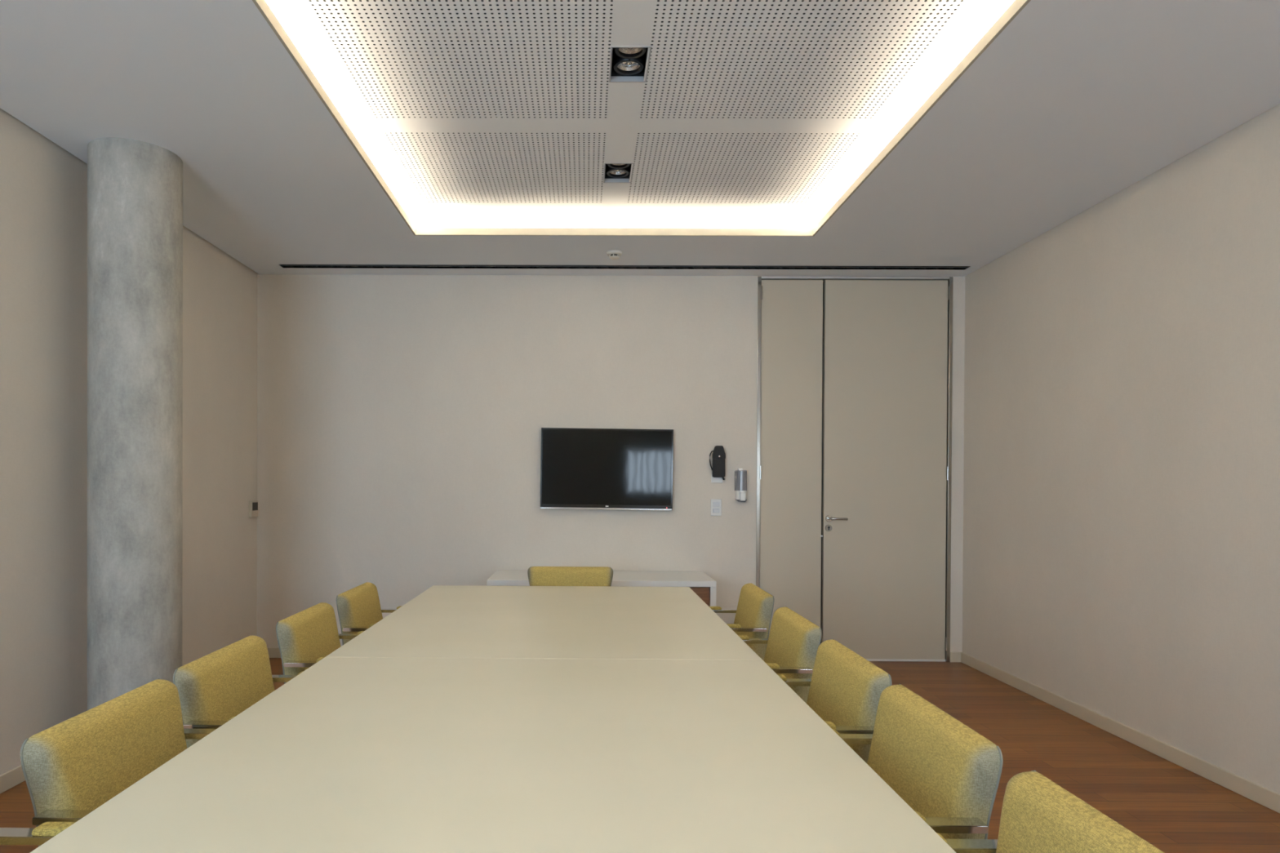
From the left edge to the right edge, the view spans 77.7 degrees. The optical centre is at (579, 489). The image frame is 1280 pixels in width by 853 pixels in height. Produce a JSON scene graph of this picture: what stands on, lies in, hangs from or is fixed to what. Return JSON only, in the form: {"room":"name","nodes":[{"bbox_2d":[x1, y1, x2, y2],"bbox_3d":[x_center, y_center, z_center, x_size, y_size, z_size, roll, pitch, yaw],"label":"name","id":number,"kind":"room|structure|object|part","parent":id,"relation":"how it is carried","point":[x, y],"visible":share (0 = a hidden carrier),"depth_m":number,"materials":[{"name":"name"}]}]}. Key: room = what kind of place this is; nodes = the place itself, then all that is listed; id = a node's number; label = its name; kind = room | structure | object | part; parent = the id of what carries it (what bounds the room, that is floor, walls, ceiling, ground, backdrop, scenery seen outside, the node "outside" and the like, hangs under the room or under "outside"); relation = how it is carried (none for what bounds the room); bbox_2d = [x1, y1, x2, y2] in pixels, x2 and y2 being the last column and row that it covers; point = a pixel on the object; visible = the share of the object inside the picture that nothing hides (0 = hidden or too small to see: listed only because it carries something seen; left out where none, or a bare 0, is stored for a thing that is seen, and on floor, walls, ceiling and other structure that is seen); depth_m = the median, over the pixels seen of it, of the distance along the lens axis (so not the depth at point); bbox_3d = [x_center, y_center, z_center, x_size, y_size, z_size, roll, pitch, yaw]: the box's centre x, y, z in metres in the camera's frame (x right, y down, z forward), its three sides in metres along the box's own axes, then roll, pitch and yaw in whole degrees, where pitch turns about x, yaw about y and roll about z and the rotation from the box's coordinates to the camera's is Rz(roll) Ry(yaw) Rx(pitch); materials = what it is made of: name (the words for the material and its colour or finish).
{"room":"conference room","nodes":[
{"label":"conference room","id":0,"kind":"room"},
{"bbox_2d":[0,108,257,774],"bbox_3d":[-2.539,-0.332,2.096,0.150,3.250,8.058,0,0,0],"label":"wall","id":1,"kind":"structure","parent":0,"point":[43,186],"depth_m":3.77,"materials":[{"name":"paint"}]},
{"bbox_2d":[0,764,25,793],"bbox_3d":[-2.464,1.256,2.107,0.014,0.075,7.758,0,0,0],"label":"baseboard","id":2,"kind":"structure","parent":1,"relation":"attached to","point":[15,776],"depth_m":3.41,"materials":[{"name":"beige paint"}]},
{"bbox_2d":[248,500,257,517],"bbox_3d":[-2.425,0.143,5.888,0.023,0.124,0.116,0,0,0],"label":"controller","id":3,"kind":"object","parent":1,"relation":"attached to","point":[253,505],"visible":1,"depth_m":5.86,"materials":[{"name":"beige plastic"}]},
{"bbox_2d":[257,273,964,652],"bbox_3d":[0.221,-0.347,6.029,5.309,3.250,0.150,0,0,0],"label":"wall","id":4,"kind":"structure","parent":0,"point":[401,419],"depth_m":5.96,"materials":[{"name":"paint"}]},
{"bbox_2d":[540,427,673,511],"bbox_3d":[0.200,-0.154,5.920,0.983,0.604,0.065,1,0,0],"label":"television","id":5,"kind":"object","parent":4,"relation":"attached to","point":[581,468],"visible":1,"depth_m":5.89,"materials":[{"name":"black plastic"}]},
{"bbox_3d":[0.195,0.140,5.909,0.983,0.016,0.038,1,0,0],"label":"chrome trim","id":6,"kind":"part","parent":5,"relation":"part of","materials":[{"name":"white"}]},
{"bbox_2d":[266,647,960,662],"bbox_3d":[0.213,1.241,5.958,5.281,0.075,0.014,0,0,0],"label":"baseboard","id":7,"kind":"structure","parent":4,"relation":"attached to","point":[273,652],"depth_m":5.97,"materials":[{"name":"beige paint"}]},
{"bbox_2d":[711,499,721,515],"bbox_3d":[1.022,0.132,5.945,0.080,0.124,0.013,0,0,0],"label":"light switch","id":8,"kind":"object","parent":4,"relation":"attached to","point":[716,504],"visible":1,"depth_m":5.94,"materials":[{"name":"white plastic"}]},
{"bbox_2d":[711,475,722,482],"bbox_3d":[1.028,-0.083,5.946,0.085,0.058,0.008,0,0,0],"label":"wall plate","id":9,"kind":"object","parent":4,"relation":"attached to","point":[713,479],"visible":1,"depth_m":5.94,"materials":[{"name":"white plastic"}]},
{"bbox_2d":[709,445,725,479],"bbox_3d":[1.024,-0.201,5.911,0.118,0.256,0.061,0,0,0],"label":"pouch","id":10,"kind":"object","parent":4,"relation":"attached to","point":[718,455],"visible":1,"depth_m":5.89,"materials":[{"name":"black leather"}]},
{"bbox_2d":[734,468,746,502],"bbox_3d":[1.202,-0.034,5.899,0.086,0.251,0.100,0,0,0],"label":"soap dispenser","id":11,"kind":"object","parent":4,"relation":"attached to","point":[740,475],"visible":1,"depth_m":5.87,"materials":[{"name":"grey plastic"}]},
{"bbox_3d":[1.202,-0.067,5.906,0.086,0.143,0.084,0,0,0],"label":"tank","id":12,"kind":"part","parent":11,"relation":"part of","materials":[{"name":"grey plastic"}]},
{"bbox_3d":[1.205,0.049,5.870,0.040,0.062,0.040,0,0,0],"label":"push lever","id":13,"kind":"part","parent":11,"relation":"part of","materials":[{"name":"white plastic"}]},
{"bbox_2d":[755,276,953,662],"bbox_3d":[2.052,-0.153,5.955,1.454,2.882,0.152,0,0,0],"label":"door","id":14,"kind":"structure","parent":4,"relation":"in","point":[855,374],"depth_m":5.94,"materials":[{"name":"beige wood"}]},
{"bbox_3d":[1.917,0.215,5.918,0.150,0.052,0.070,0,0,0],"label":"handle","id":15,"kind":"part","parent":14,"relation":"part of","materials":[{"name":"silver metal"}]},
{"bbox_3d":[2.059,-1.586,5.962,1.402,0.015,0.089,0,0,0],"label":"head rail","id":16,"kind":"part","parent":14,"relation":"part of","materials":[{"name":"silver metal"}]},
{"bbox_2d":[0,0,1279,276],"bbox_3d":[0.198,-1.813,2.065,5.609,0.462,8.058,0,0,0],"label":"ceiling","id":17,"kind":"structure","parent":0,"point":[454,132],"depth_m":3.46,"materials":[{"name":"white paint"}]},
{"bbox_3d":[-0.411,-1.711,3.169,1.075,0.012,0.950,0,0,0],"label":"perforated panel","id":18,"kind":"part","parent":17,"relation":"part of","materials":[{"name":"white"}]},
{"bbox_3d":[-0.403,-1.718,4.259,1.075,0.012,0.950,0,0,0],"label":"perforated panel","id":19,"kind":"part","parent":17,"relation":"part of","materials":[{"name":"white"}]},
{"bbox_2d":[606,249,622,259],"bbox_3d":[0.232,-1.583,5.347,0.106,0.044,0.106,0,0,0],"label":"smoke detector","id":20,"kind":"object","parent":17,"relation":"attached to","point":[613,254],"visible":1,"depth_m":5.32,"materials":[{"name":"beige plastic"}]},
{"bbox_2d":[603,162,634,182],"bbox_3d":[0.207,-1.773,4.274,0.156,0.132,0.268,0,0,0],"label":"recessed light","id":21,"kind":"object","parent":17,"relation":"in","point":[613,172],"visible":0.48,"depth_m":4.37,"materials":[{"name":"grey metal"}]},
{"bbox_2d":[279,264,970,269],"bbox_3d":[0.311,-1.667,5.713,4.954,0.120,0.094,0,0,0],"label":"ceiling vent","id":22,"kind":"object","parent":17,"relation":"in","point":[281,265],"visible":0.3,"depth_m":5.72,"materials":[{"name":"black metal"}]},
{"bbox_2d":[608,46,651,82],"bbox_3d":[0.199,-1.766,3.171,0.156,0.132,0.268,0,0,0],"label":"recessed light","id":23,"kind":"object","parent":17,"relation":"in","point":[627,64],"visible":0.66,"depth_m":3.23,"materials":[{"name":"black metal"}]},
{"bbox_3d":[0.809,-1.713,4.250,1.075,0.012,0.950,0,0,0],"label":"perforated panel","id":24,"kind":"part","parent":17,"relation":"part of","materials":[{"name":"white"}]},
{"bbox_3d":[0.801,-1.705,3.159,1.075,0.012,0.950,0,0,0],"label":"perforated panel","id":25,"kind":"part","parent":17,"relation":"part of","materials":[{"name":"white"}]},
{"bbox_2d":[0,657,1279,852],"bbox_3d":[0.183,1.366,2.087,5.609,0.120,8.058,0,0,0],"label":"floor","id":26,"kind":"structure","parent":0,"point":[1173,808],"depth_m":3.66,"materials":[{"name":"brown wood"}]},
{"bbox_2d":[0,822,75,844],"bbox_3d":[-0.872,0.900,1.203,0.573,0.814,0.557,0,0,0],"label":"upholstered armchair","id":27,"kind":"object","parent":26,"relation":"on","point":[39,835],"visible":0.35,"depth_m":1.44,"materials":[{"name":"yellow fabric"}]},
{"bbox_3d":[-0.895,0.968,1.462,0.478,0.673,0.040,0,0,0],"label":"arm frame","id":28,"kind":"part","parent":27,"relation":"part of","materials":[{"name":"silver metal"}]},
{"bbox_2d":[20,678,216,846],"bbox_3d":[-0.806,0.896,1.803,0.573,0.814,0.557,0,0,0],"label":"upholstered armchair","id":29,"kind":"object","parent":26,"relation":"on","point":[72,767],"visible":0.38,"depth_m":1.70,"materials":[{"name":"yellow fabric"}]},
{"bbox_3d":[-0.833,0.968,1.545,0.478,0.673,0.040,0,0,0],"label":"arm frame","id":30,"kind":"part","parent":29,"relation":"part of","materials":[{"name":"silver metal"}]},
{"bbox_3d":[-0.829,0.964,2.062,0.478,0.673,0.040,0,0,0],"label":"arm frame","id":31,"kind":"part","parent":29,"relation":"part of","materials":[{"name":"silver metal"}]},
{"bbox_2d":[87,137,182,710],"bbox_3d":[-2.137,-0.161,3.815,0.400,2.888,0.400,0,0,0],"label":"concrete column","id":32,"kind":"structure","parent":26,"relation":"on","point":[135,188],"depth_m":3.65,"materials":[{"name":"grey concrete"}]},
{"bbox_2d":[173,635,303,748],"bbox_3d":[-0.810,0.891,2.391,0.573,0.814,0.557,0,0,0],"label":"upholstered armchair","id":33,"kind":"object","parent":26,"relation":"on","point":[214,688],"visible":0.27,"depth_m":2.29,"materials":[{"name":"yellow fabric"}]},
{"bbox_3d":[-0.838,0.964,2.133,0.478,0.673,0.040,0,0,0],"label":"arm frame","id":34,"kind":"part","parent":33,"relation":"part of","materials":[{"name":"silver metal"}]},
{"bbox_3d":[-0.834,0.960,2.650,0.478,0.673,0.040,0,0,0],"label":"arm frame","id":35,"kind":"part","parent":33,"relation":"part of","materials":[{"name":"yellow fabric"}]},
{"bbox_2d":[275,602,364,684],"bbox_3d":[-0.815,0.886,3.123,0.573,0.814,0.557,0,0,0],"label":"upholstered armchair","id":36,"kind":"object","parent":26,"relation":"on","point":[305,637],"visible":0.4,"depth_m":3.00,"materials":[{"name":"yellow fabric"}]},
{"bbox_3d":[-0.842,0.959,2.865,0.478,0.673,0.040,0,0,0],"label":"arm frame","id":37,"kind":"part","parent":36,"relation":"part of","materials":[{"name":"silver metal"}]},
{"bbox_3d":[-0.838,0.955,3.382,0.478,0.673,0.040,0,0,0],"label":"arm frame","id":38,"kind":"part","parent":36,"relation":"part of","materials":[{"name":"silver metal"}]},
{"bbox_2d":[336,582,400,644],"bbox_3d":[-0.810,0.881,3.813,0.573,0.814,0.557,0,0,0],"label":"upholstered armchair","id":39,"kind":"object","parent":26,"relation":"on","point":[358,608],"visible":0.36,"depth_m":3.69,"materials":[{"name":"yellow fabric"}]},
{"bbox_3d":[-0.837,0.954,3.555,0.478,0.673,0.040,0,0,0],"label":"arm frame","id":40,"kind":"part","parent":39,"relation":"part of","materials":[{"name":"silver metal"}]},
{"bbox_3d":[-0.833,0.950,4.072,0.478,0.673,0.040,0,0,0],"label":"arm frame","id":41,"kind":"part","parent":39,"relation":"part of","materials":[{"name":"silver metal"}]},
{"bbox_2d":[30,585,955,852],"bbox_3d":[-0.123,0.931,2.638,1.457,0.740,3.749,0,0,0],"label":"conference table","id":42,"kind":"object","parent":26,"relation":"on","point":[465,718],"visible":1,"depth_m":1.70,"materials":[{"name":"beige laminate"}]},
{"bbox_2d":[527,566,613,586],"bbox_3d":[-0.062,0.879,4.575,0.557,0.814,0.573,0,0,0],"label":"upholstered armchair","id":43,"kind":"object","parent":26,"relation":"on","point":[537,575],"visible":0.2,"depth_m":4.80,"materials":[{"name":"yellow fabric"}]},
{"bbox_2d":[486,570,716,606],"bbox_3d":[0.145,0.945,5.640,1.544,0.672,0.618,0,0,0],"label":"sideboard","id":44,"kind":"object","parent":26,"relation":"on","point":[700,582],"visible":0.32,"depth_m":5.35,"materials":[{"name":"white paint"}]},
{"bbox_3d":[0.629,0.922,5.348,0.482,0.530,0.018,0,0,0],"label":"cupboard door","id":45,"kind":"part","parent":44,"relation":"part of","materials":[{"name":"brown wood"}]},
{"bbox_2d":[709,582,773,661],"bbox_3d":[0.597,0.888,3.857,0.573,0.814,0.557,0,0,0],"label":"upholstered armchair","id":46,"kind":"object","parent":26,"relation":"on","point":[753,619],"visible":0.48,"depth_m":3.66,"materials":[{"name":"yellow fabric"}]},
{"bbox_3d":[0.624,0.957,4.116,0.478,0.673,0.040,0,0,0],"label":"arm frame","id":47,"kind":"part","parent":46,"relation":"part of","materials":[{"name":"silver metal"}]},
{"bbox_3d":[0.620,0.961,3.599,0.478,0.673,0.040,0,0,0],"label":"arm frame","id":48,"kind":"part","parent":46,"relation":"part of","materials":[{"name":"silver metal"}]},
{"bbox_3d":[0.823,0.659,3.854,0.123,0.355,0.520,0,0,0],"label":"backrest","id":49,"kind":"part","parent":46,"relation":"part of","materials":[{"name":"yellow fabric"}]},
{"bbox_2d":[737,606,822,703],"bbox_3d":[0.571,0.893,3.067,0.573,0.814,0.557,0,0,0],"label":"upholstered armchair","id":50,"kind":"object","parent":26,"relation":"on","point":[793,641],"visible":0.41,"depth_m":2.92,"materials":[{"name":"yellow fabric"}]},
{"bbox_3d":[0.598,0.962,3.326,0.478,0.673,0.040,0,0,0],"label":"arm frame","id":51,"kind":"part","parent":50,"relation":"part of","materials":[{"name":"silver metal"}]},
{"bbox_3d":[0.594,0.966,2.809,0.478,0.673,0.040,0,0,0],"label":"arm frame","id":52,"kind":"part","parent":50,"relation":"part of","materials":[{"name":"silver metal"}]},
{"bbox_3d":[0.797,0.665,3.064,0.123,0.355,0.520,0,0,0],"label":"backrest","id":53,"kind":"part","parent":50,"relation":"part of","materials":[{"name":"yellow fabric"}]},
{"bbox_2d":[777,639,892,763],"bbox_3d":[0.547,0.898,2.374,0.573,0.814,0.557,0,0,0],"label":"upholstered armchair","id":54,"kind":"object","parent":26,"relation":"on","point":[846,688],"visible":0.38,"depth_m":2.28,"materials":[{"name":"yellow fabric"}]},
{"bbox_3d":[0.574,0.967,2.633,0.478,0.673,0.040,0,0,0],"label":"arm frame","id":55,"kind":"part","parent":54,"relation":"part of","materials":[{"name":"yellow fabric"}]},
{"bbox_3d":[0.570,0.971,2.116,0.478,0.673,0.040,0,0,0],"label":"arm frame","id":56,"kind":"part","parent":54,"relation":"part of","materials":[{"name":"silver metal"}]},
{"bbox_2d":[832,684,1003,839],"bbox_3d":[0.530,0.902,1.789,0.573,0.814,0.557,0,0,0],"label":"upholstered armchair","id":57,"kind":"object","parent":26,"relation":"on","point":[946,771],"visible":0.52,"depth_m":1.67,"materials":[{"name":"yellow fabric"}]},
{"bbox_3d":[0.557,0.971,2.048,0.478,0.673,0.040,0,0,0],"label":"arm frame","id":58,"kind":"part","parent":57,"relation":"part of","materials":[{"name":"silver metal"}]},
{"bbox_3d":[0.553,0.975,1.531,0.478,0.673,0.040,0,0,0],"label":"arm frame","id":59,"kind":"part","parent":57,"relation":"part of","materials":[{"name":"silver metal"}]},
{"bbox_2d":[936,769,1164,852],"bbox_3d":[0.523,0.906,1.177,0.573,0.814,0.557,0,0,0],"label":"upholstered armchair","id":60,"kind":"object","parent":26,"relation":"on","point":[1038,815],"visible":0.58,"depth_m":1.29,"materials":[{"name":"yellow fabric"}]},
{"bbox_3d":[0.549,0.976,1.436,0.478,0.673,0.040,0,0,0],"label":"arm frame","id":61,"kind":"part","parent":60,"relation":"part of","materials":[{"name":"silver metal"}]},
{"bbox_2d":[962,103,1279,794],"bbox_3d":[2.920,-0.306,2.055,0.150,3.250,8.058,0,0,0],"label":"wall","id":62,"kind":"structure","parent":0,"point":[1121,562],"depth_m":4.01,"materials":[{"name":"paint"}]},
{"bbox_2d":[960,652,1279,813],"bbox_3d":[2.831,1.282,2.067,0.014,0.075,7.758,0,0,0],"label":"baseboard","id":63,"kind":"structure","parent":62,"relation":"attached to","point":[1258,793],"depth_m":3.99,"materials":[{"name":"beige paint"}]}
]}

